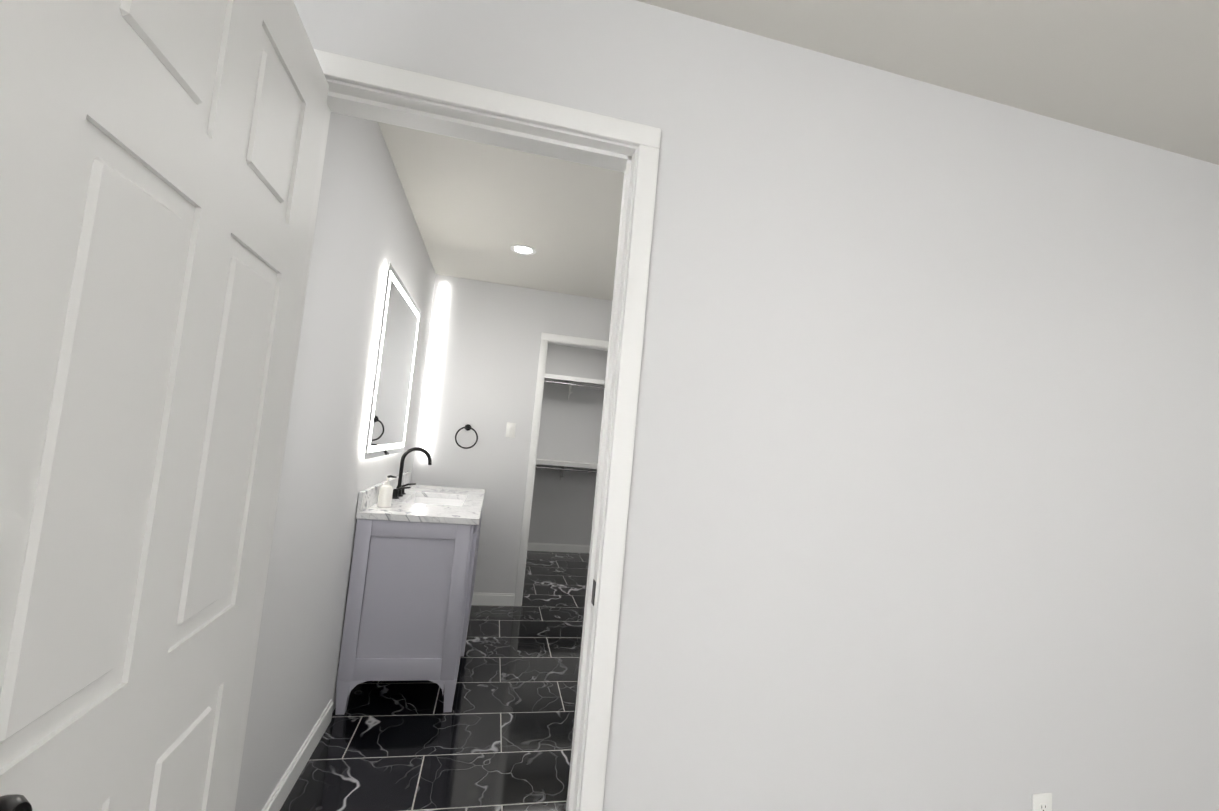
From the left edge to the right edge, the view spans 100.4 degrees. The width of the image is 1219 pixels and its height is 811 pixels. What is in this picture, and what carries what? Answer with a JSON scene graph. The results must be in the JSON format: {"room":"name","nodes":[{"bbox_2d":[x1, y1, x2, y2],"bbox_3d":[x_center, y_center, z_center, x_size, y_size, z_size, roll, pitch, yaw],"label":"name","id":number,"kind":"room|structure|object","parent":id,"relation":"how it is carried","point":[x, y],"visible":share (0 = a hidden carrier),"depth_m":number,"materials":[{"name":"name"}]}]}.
{"room":"bedroom","nodes":[
{"label":"bedroom","id":0,"kind":"room"},
{"bbox_2d":[235,112,435,810],"bbox_3d":[-1.424,0.196,3.458,0.120,2.460,4.680,6,-4,-12],"label":"wall","id":1,"kind":"structure","parent":0,"point":[366,230],"depth_m":1.78,"materials":[{"name":"paint"}]},
{"bbox_2d":[262,700,333,810],"bbox_3d":[-1.071,1.285,1.646,0.030,0.092,1.110,6,-4,-12],"label":"baseboard","id":2,"kind":"structure","parent":1,"relation":"attached to","point":[282,790],"depth_m":1.82,"materials":[{"name":"white wood"}]},
{"bbox_2d":[360,262,420,459],"bbox_3d":[-1.146,-0.181,2.714,0.029,0.890,0.950,6,-4,-12],"label":"led mirror","id":3,"kind":"object","parent":1,"relation":"attached to","point":[390,381],"visible":1,"depth_m":2.53,"materials":[{"name":"white mirror"}]},
{"bbox_2d":[280,551,588,810],"bbox_3d":[-0.349,1.560,3.592,2.550,0.044,4.740,6,-4,-12],"label":"floor","id":4,"kind":"structure","parent":0,"point":[499,737],"depth_m":2.22,"materials":[{"name":"tile"}]},
{"bbox_2d":[335,447,484,714],"bbox_3d":[-1.037,0.839,2.929,0.537,1.175,1.280,6,-4,-12],"label":"bathroom vanity","id":5,"kind":"object","parent":4,"relation":"on","point":[411,583],"visible":1,"depth_m":2.33,"materials":[{"name":"grey wood"}]},
{"bbox_2d":[390,447,431,498],"bbox_3d":[-1.126,0.382,2.919,0.188,0.285,0.247,6,-4,-12],"label":"faucet","id":6,"kind":"object","parent":5,"relation":"on","point":[398,493],"depth_m":2.90,"materials":[{"name":"black metal"}]},
{"bbox_2d":[411,274,611,593],"bbox_3d":[-0.323,0.341,4.074,2.550,2.460,0.100,6,-4,-12],"label":"wall","id":7,"kind":"structure","parent":0,"point":[482,359],"depth_m":3.90,"materials":[{"name":"paint"}]},
{"bbox_2d":[455,424,477,448],"bbox_3d":[-1.077,0.234,3.829,0.167,0.186,0.064,6,-4,-12],"label":"towel ring","id":8,"kind":"object","parent":7,"relation":"attached to","point":[467,427],"visible":1,"depth_m":3.80,"materials":[{"name":"black metal"}]},
{"bbox_2d":[471,593,514,605],"bbox_3d":[-1.132,1.438,3.777,0.840,0.092,0.013,6,-4,-12],"label":"baseboard","id":9,"kind":"structure","parent":7,"relation":"attached to","point":[492,599],"depth_m":3.83,"materials":[{"name":"white wood"}]},
{"bbox_2d":[505,422,515,437],"bbox_3d":[-0.764,0.190,3.927,0.070,0.115,0.013,6,-4,-12],"label":"bathroom light switch","id":10,"kind":"object","parent":7,"relation":"attached to","point":[510,429],"visible":1,"depth_m":3.93,"materials":[{"name":"white plastic"}]},
{"bbox_2d":[514,332,608,605],"bbox_3d":[-0.217,0.523,4.088,0.880,2.120,0.132,6,-4,-12],"label":"trim","id":11,"kind":"structure","parent":7,"relation":"attached to","point":[549,338],"depth_m":3.96,"materials":[{"name":"white wood"}]},
{"bbox_2d":[528,343,607,544],"bbox_3d":[-0.737,0.442,5.936,2.550,2.460,0.120,6,-4,-12],"label":"wall","id":12,"kind":"structure","parent":0,"point":[563,508],"depth_m":5.93,"materials":[{"name":"paint"}]},
{"bbox_2d":[527,543,589,552],"bbox_3d":[-0.829,1.615,5.783,2.310,0.092,0.013,6,-4,-12],"label":"baseboard","id":13,"kind":"structure","parent":12,"relation":"attached to","point":[546,547],"depth_m":5.83,"materials":[{"name":"white wood"}]},
{"bbox_2d":[536,373,604,480],"bbox_3d":[-0.673,0.258,5.733,2.306,1.188,0.318,6,-4,-12],"label":"shelf","id":14,"kind":"object","parent":12,"relation":"attached to","point":[571,380],"visible":0.23,"depth_m":5.65,"materials":[{"name":"white wood"}]},
{"bbox_2d":[293,0,1218,810],"bbox_3d":[0.986,0.271,1.527,4.950,2.460,0.120,6,-4,-12],"label":"wall","id":15,"kind":"structure","parent":0,"point":[923,506],"depth_m":1.43,"materials":[{"name":"paint"}]},
{"bbox_2d":[0,0,328,810],"bbox_3d":[-0.647,0.266,0.710,0.168,2.032,0.765,6,-4,-15],"label":"bathroom door","id":16,"kind":"structure","parent":15,"relation":"in","point":[158,164],"depth_m":0.63,"materials":[{"name":"white wood"}]},
{"bbox_2d":[229,49,660,810],"bbox_3d":[-0.405,0.293,1.217,0.880,2.120,0.152,6,-4,-12],"label":"door frame","id":17,"kind":"structure","parent":15,"relation":"attached to","point":[399,97],"depth_m":1.25,"materials":[{"name":"white wood"}]},
{"bbox_2d":[1032,793,1051,810],"bbox_3d":[1.255,1.187,1.472,0.070,0.115,0.007,6,-4,-12],"label":"electrical outlet","id":18,"kind":"object","parent":15,"relation":"attached to","point":[1042,802],"visible":1,"depth_m":1.47,"materials":[{"name":"white plastic"}]},
{"bbox_2d":[378,0,1218,300],"bbox_3d":[1.651,-0.923,1.991,6.250,0.100,9.150,6,-4,-12],"label":"ceiling","id":19,"kind":"structure","parent":0,"point":[1146,72],"depth_m":1.50,"materials":[{"name":"paint"}]},
{"bbox_2d":[510,245,535,254],"bbox_3d":[-0.543,-0.979,3.194,0.162,0.006,0.162,6,-4,-12],"label":"recessed light","id":20,"kind":"object","parent":19,"relation":"in","point":[523,249],"visible":1,"depth_m":3.19,"materials":[{"name":"white plastic"}]}
]}

